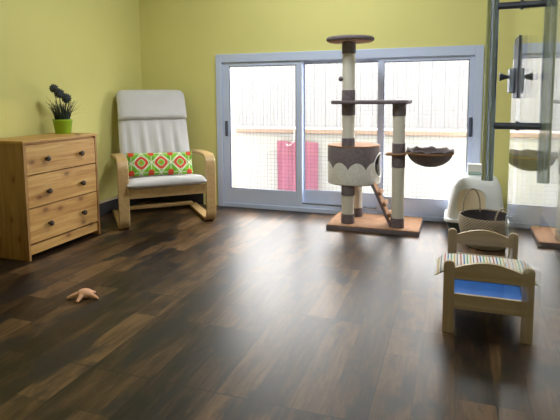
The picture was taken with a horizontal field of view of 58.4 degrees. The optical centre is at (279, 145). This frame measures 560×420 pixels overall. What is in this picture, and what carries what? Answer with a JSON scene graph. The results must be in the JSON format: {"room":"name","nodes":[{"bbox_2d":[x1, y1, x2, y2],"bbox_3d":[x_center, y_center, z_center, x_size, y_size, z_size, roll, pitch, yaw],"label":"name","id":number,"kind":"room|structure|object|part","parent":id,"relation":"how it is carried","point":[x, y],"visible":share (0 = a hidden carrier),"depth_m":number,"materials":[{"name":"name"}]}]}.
{"room":"living room","nodes":[
{"label":"living room","id":0,"kind":"room"},
{"bbox_2d":[0,0,141,200],"bbox_3d":[-1.896,-0.580,2.893,0.200,2.500,3.900,2,6,19],"label":"wall","id":1,"kind":"structure","parent":0,"point":[90,50],"depth_m":3.67,"materials":[{"name":"yellow paint"}]},
{"bbox_2d":[99,195,145,215],"bbox_3d":[-1.810,0.613,2.912,0.014,0.122,3.560,2,6,19],"label":"baseboard","id":2,"kind":"structure","parent":1,"relation":"attached to","point":[106,206],"depth_m":4.10,"materials":[{"name":"grey wood"}]},
{"bbox_2d":[230,67,236,187],"bbox_3d":[-0.900,-0.767,4.675,0.992,2.700,0.140,2,6,19],"label":"wall reveal","id":3,"kind":"structure","parent":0,"point":[232,69],"depth_m":4.59,"materials":[{"name":"white paint"}]},
{"bbox_2d":[232,60,468,199],"bbox_3d":[0.579,-0.139,4.201,2.140,1.525,0.030,2,6,19],"label":"safety net","id":4,"kind":"object","parent":3,"relation":"attached to","point":[406,64],"visible":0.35,"depth_m":4.26,"materials":[{"name":"white fabric"}]},
{"bbox_2d":[0,200,559,419],"bbox_3d":[-0.148,0.859,1.472,5.200,0.100,5.700,2,6,19],"label":"floor","id":5,"kind":"structure","parent":0,"point":[241,313],"depth_m":2.07,"materials":[{"name":"brown wood"}]},
{"bbox_2d":[0,133,100,261],"bbox_3d":[-1.486,0.291,3.204,0.344,0.700,0.625,2,6,19],"label":"dresser","id":6,"kind":"object","parent":5,"relation":"on","point":[49,187],"visible":0.98,"depth_m":3.02,"materials":[{"name":"brown wood"}]},
{"bbox_3d":[-1.598,0.328,2.927,0.315,0.683,0.017,2,6,19],"label":"panel","id":7,"kind":"part","parent":6,"relation":"part of","materials":[{"name":"brown wood"}]},
{"bbox_3d":[-1.641,0.270,3.257,0.006,0.633,0.585,2,6,19],"label":"panel","id":8,"kind":"part","parent":6,"relation":"part of","materials":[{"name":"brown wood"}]},
{"bbox_3d":[-1.373,-0.028,3.132,0.016,0.019,0.585,2,6,19],"label":"rail","id":9,"kind":"part","parent":6,"relation":"part of","materials":[{"name":"brown wood"}]},
{"bbox_3d":[-1.362,0.061,3.137,0.018,0.168,0.579,2,6,19],"label":"drawer","id":10,"kind":"part","parent":6,"relation":"part of","materials":[{"name":"brown wood"}]},
{"bbox_2d":[45,84,77,133],"bbox_3d":[-1.443,-0.251,3.420,0.211,0.334,0.372,4,7,38],"label":"potted plant","id":11,"kind":"object","parent":6,"relation":"on","point":[62,123],"visible":1,"depth_m":3.36,"materials":[{"name":"plant"}]},
{"bbox_3d":[-1.476,-0.130,3.407,0.130,0.097,0.130,2,6,19],"label":"pot","id":12,"kind":"part","parent":11,"relation":"part of","materials":[{"name":"green ceramic"}]},
{"bbox_3d":[-1.361,0.244,3.156,0.018,0.188,0.579,2,6,19],"label":"drawer","id":13,"kind":"part","parent":6,"relation":"part of","materials":[{"name":"brown wood"}]},
{"bbox_3d":[-1.360,0.446,3.176,0.018,0.205,0.579,2,6,19],"label":"drawer","id":14,"kind":"part","parent":6,"relation":"part of","materials":[{"name":"brown wood"}]},
{"bbox_3d":[-1.400,0.270,3.493,0.315,0.683,0.017,2,6,19],"label":"panel","id":15,"kind":"part","parent":6,"relation":"part of","materials":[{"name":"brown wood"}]},
{"bbox_2d":[67,288,98,302],"bbox_3d":[-0.924,0.702,2.374,0.148,0.042,0.128,2,6,19],"label":"toy","id":16,"kind":"object","parent":5,"relation":"on","point":[85,292],"visible":1,"depth_m":2.36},
{"bbox_2d":[111,90,215,228],"bbox_3d":[-0.943,0.062,3.929,0.700,1.001,0.791,-3,6,-23],"label":"armchair","id":17,"kind":"object","parent":5,"relation":"on","point":[149,121],"visible":0.91,"depth_m":4.00,"materials":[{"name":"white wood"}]},
{"bbox_3d":[-1.215,0.321,3.798,0.074,0.517,0.637,-3,6,-23],"label":"arm frame","id":18,"kind":"part","parent":17,"relation":"part of","materials":[{"name":"brown wood"}]},
{"bbox_2d":[116,90,186,119],"bbox_3d":[-1.065,-0.343,4.152,0.546,0.238,0.214,-3,6,-23],"label":"pillow","id":19,"kind":"object","parent":17,"relation":"on","point":[131,104],"depth_m":4.09,"materials":[{"name":"beige fabric"}]},
{"bbox_2d":[125,151,193,176],"bbox_3d":[-0.937,0.142,3.918,0.520,0.186,0.132,-3,6,-23],"label":"lumbar cushion","id":20,"kind":"object","parent":17,"relation":"on","point":[166,163],"visible":0.96,"depth_m":3.87,"materials":[{"name":"multicoloured fabric"}]},
{"bbox_2d":[117,106,206,188],"bbox_3d":[-0.942,-0.040,3.893,0.566,0.710,0.742,-3,6,-23],"label":"seat cushion","id":21,"kind":"object","parent":17,"relation":"on","point":[142,129],"depth_m":4.02,"materials":[{"name":"beige fabric"}]},
{"bbox_3d":[-0.808,0.332,3.638,0.552,0.070,0.022,-3,6,-23],"label":"rail","id":22,"kind":"part","parent":17,"relation":"part of","materials":[{"name":"brown wood"}]},
{"bbox_3d":[-0.638,0.292,4.039,0.074,0.517,0.637,-3,6,-23],"label":"arm frame","id":23,"kind":"part","parent":17,"relation":"part of","materials":[{"name":"brown wood"}]},
{"bbox_2d":[326,35,453,236],"bbox_3d":[0.760,-0.082,3.523,0.888,1.347,0.482,2,6,19],"label":"cat tree","id":24,"kind":"object","parent":5,"relation":"on","point":[352,165],"visible":1,"depth_m":3.49,"materials":[{"name":"fabric"}]},
{"bbox_3d":[0.483,-0.085,3.542,0.088,1.284,0.088,2,6,19],"label":"post","id":25,"kind":"part","parent":24,"relation":"part of","materials":[{"name":"fabric"}]},
{"bbox_3d":[0.582,0.398,3.793,0.080,0.272,0.080,2,6,19],"label":"post","id":26,"kind":"part","parent":24,"relation":"part of","materials":[{"name":"fabric"}]},
{"bbox_2d":[331,100,411,103],"bbox_3d":[0.648,-0.306,3.526,0.525,0.025,0.300,2,6,19],"label":"shelf","id":27,"kind":"object","parent":24,"relation":"attached to","point":[335,101],"depth_m":3.39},
{"bbox_3d":[0.707,0.140,3.610,0.034,0.188,0.183,2,6,23],"label":"entrance trim","id":28,"kind":"part","parent":24,"relation":"part of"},
{"bbox_3d":[0.812,0.141,3.437,0.084,0.850,0.084,2,6,19],"label":"post","id":29,"kind":"part","parent":24,"relation":"part of","materials":[{"name":"fabric"}]},
{"bbox_2d":[406,146,453,166],"bbox_3d":[1.005,0.080,3.363,0.312,0.128,0.312,2,6,19],"label":"hammock","id":30,"kind":"object","parent":24,"relation":"on","point":[431,156],"depth_m":3.27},
{"bbox_2d":[444,173,503,232],"bbox_3d":[1.349,0.396,3.466,0.401,0.398,0.333,2,6,19],"label":"box","id":31,"kind":"object","parent":5,"relation":"on","point":[490,192],"visible":0.69,"depth_m":3.34,"materials":[{"name":"plastic"}]},
{"bbox_2d":[447,222,460,232],"bbox_3d":[1.349,0.550,3.478,0.365,0.090,0.305,2,6,19],"label":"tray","id":32,"kind":"object","parent":31,"relation":"on","point":[455,225],"depth_m":3.38,"materials":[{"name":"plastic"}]},
{"bbox_2d":[467,163,481,174],"bbox_3d":[1.345,0.163,3.423,0.120,0.075,0.056,2,6,19],"label":"carton","id":33,"kind":"object","parent":31,"relation":"on","point":[473,168],"visible":0.64,"depth_m":3.40,"materials":[{"name":"white cardboard"}]},
{"bbox_2d":[458,188,506,250],"bbox_3d":[1.290,0.455,3.132,0.331,0.341,0.331,2,6,19],"label":"woven basket","id":34,"kind":"object","parent":5,"relation":"on","point":[468,219],"visible":0.57,"depth_m":3.08,"materials":[{"name":"wicker"}]},
{"bbox_3d":[1.242,0.353,3.243,0.135,0.160,0.010,-2,6,-12],"label":"handle","id":35,"kind":"part","parent":34,"relation":"part of","materials":[{"name":"wicker"}]},
{"bbox_3d":[1.340,0.417,3.007,0.135,0.080,0.010,-3,6,-24],"label":"handle","id":36,"kind":"part","parent":34,"relation":"part of","materials":[{"name":"wicker"}]},
{"bbox_2d":[442,228,535,332],"bbox_3d":[0.896,0.577,2.205,0.328,0.298,0.562,2,6,19],"label":"bed","id":37,"kind":"object","parent":5,"relation":"on","point":[480,271],"visible":0.52,"depth_m":1.98,"materials":[{"name":"brown wood"}]},
{"bbox_3d":[0.672,0.601,1.999,0.042,0.296,0.022,2,6,19],"label":"post","id":38,"kind":"part","parent":37,"relation":"part of","materials":[{"name":"brown wood"}]},
{"bbox_3d":[0.859,0.553,2.503,0.042,0.286,0.022,2,6,19],"label":"post","id":39,"kind":"part","parent":37,"relation":"part of","materials":[{"name":"brown wood"}]},
{"bbox_2d":[454,279,503,297],"bbox_3d":[0.897,0.591,2.206,0.271,0.030,0.514,2,6,19],"label":"mattress","id":40,"kind":"object","parent":37,"relation":"on","point":[489,289],"visible":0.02,"depth_m":2.07,"materials":[{"name":"blue fabric"}]},
{"bbox_2d":[434,253,504,274],"bbox_3d":[0.889,0.537,2.236,0.375,0.062,0.210,2,6,19],"label":"blanket","id":41,"kind":"object","parent":40,"relation":"on","point":[459,259],"visible":0.42,"depth_m":2.24,"materials":[{"name":"fabric"}]},
{"bbox_3d":[0.807,0.619,1.954,0.243,0.061,0.016,2,6,19],"label":"rail","id":42,"kind":"part","parent":37,"relation":"part of","materials":[{"name":"brown wood"}]},
{"bbox_3d":[0.990,0.567,2.459,0.234,0.061,0.016,2,6,19],"label":"rail","id":43,"kind":"part","parent":37,"relation":"part of","materials":[{"name":"brown wood"}]},
{"bbox_3d":[0.941,0.608,1.905,0.042,0.296,0.022,2,6,19],"label":"post","id":44,"kind":"part","parent":37,"relation":"part of","materials":[{"name":"brown wood"}]},
{"bbox_2d":[481,0,556,419],"bbox_3d":[0.412,-0.168,0.792,0.136,2.048,0.952,2,6,20],"label":"door","id":45,"kind":"structure","parent":5,"relation":"on","point":[516,402],"depth_m":1.06,"materials":[{"name":"clear glass"}]},
{"bbox_3d":[0.517,-0.158,1.157,0.020,0.019,0.019,2,6,20],"label":"lock knob","id":46,"kind":"part","parent":45,"relation":"part of","materials":[{"name":"metal"}]},
{"bbox_3d":[0.536,-0.174,1.121,0.018,0.136,0.092,2,6,20],"label":"lock plate","id":47,"kind":"part","parent":45,"relation":"part of","materials":[{"name":"metal"}]},
{"bbox_3d":[0.416,-0.167,0.784,0.010,2.048,0.940,2,6,20],"label":"glass panel","id":48,"kind":"part","parent":45,"relation":"part of","materials":[{"name":"clear glass"}]},
{"bbox_2d":[139,0,543,228],"bbox_3d":[0.337,-0.712,4.045,3.255,2.500,0.240,2,6,19],"label":"wall","id":49,"kind":"structure","parent":0,"point":[180,40],"depth_m":3.99,"materials":[{"name":"yellow paint"}]},
{"bbox_2d":[146,193,203,204],"bbox_3d":[-0.946,0.448,4.480,0.581,0.122,0.014,2,6,19],"label":"baseboard","id":50,"kind":"structure","parent":49,"relation":"attached to","point":[199,198],"depth_m":4.45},
{"bbox_2d":[215,45,483,221],"bbox_3d":[0.467,-0.098,3.972,2.091,1.291,0.112,2,6,19],"label":"sliding door frame","id":51,"kind":"structure","parent":49,"relation":"in","point":[302,199],"depth_m":4.00,"materials":[{"name":"white paint"}]},
{"bbox_3d":[-0.453,-0.143,4.241,0.026,0.130,0.016,2,6,19],"label":"sash handle","id":52,"kind":"part","parent":51,"relation":"part of","materials":[{"name":"black plastic"}]},
{"bbox_3d":[-0.147,-0.096,4.162,0.698,1.185,0.032,2,6,19],"label":"sash","id":53,"kind":"part","parent":51,"relation":"part of","materials":[{"name":"white paint"}]},
{"bbox_3d":[0.495,-0.106,3.976,0.651,1.135,0.032,2,6,19],"label":"sash","id":54,"kind":"part","parent":51,"relation":"part of","materials":[{"name":"white paint"}]},
{"bbox_3d":[1.072,-0.061,3.738,0.681,1.185,0.032,2,6,19],"label":"sash","id":55,"kind":"part","parent":51,"relation":"part of","materials":[{"name":"white paint"}]},
{"bbox_3d":[1.370,-0.132,3.603,0.026,0.140,0.016,2,6,19],"label":"sash handle","id":56,"kind":"part","parent":51,"relation":"part of","materials":[{"name":"black plastic"}]},
{"bbox_2d":[236,60,468,129],"bbox_3d":[1.750,-0.706,7.906,16.080,1.890,0.180,2,6,19],"label":"wall","id":57,"kind":"structure","parent":0,"point":[366,84],"depth_m":7.98,"materials":[{"name":"white paint"}]},
{"bbox_2d":[543,0,559,234],"bbox_3d":[1.366,-0.487,1.760,0.200,2.500,3.900,2,6,19],"label":"wall","id":58,"kind":"structure","parent":0,"point":[551,200],"depth_m":3.16,"materials":[{"name":"paint"}]},
{"bbox_2d":[540,212,559,259],"bbox_3d":[1.251,0.699,1.849,0.014,0.122,3.560,2,6,19],"label":"baseboard","id":59,"kind":"structure","parent":58,"relation":"attached to","point":[550,233],"depth_m":3.14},
{"label":"outside","id":60,"kind":"structure","parent":0,"visible":0},
{"bbox_3d":[1.712,0.285,8.000,16.000,0.100,7.900,2,6,19],"label":"patio","id":61,"kind":"object","parent":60,"visible":0},
{"bbox_2d":[236,126,466,199],"bbox_3d":[0.739,0.175,5.189,14.000,0.698,0.240,2,6,19],"label":"wall","id":62,"kind":"structure","parent":61,"relation":"on","point":[367,135],"depth_m":5.03,"materials":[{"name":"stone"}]},
{"bbox_2d":[277,129,317,190],"bbox_3d":[0.179,0.157,5.232,0.445,0.666,0.042,2,6,19],"label":"towel","id":63,"kind":"object","parent":62,"relation":"hanging from","point":[289,175],"visible":0.68,"depth_m":5.26,"materials":[{"name":"pink fabric"}]}
]}

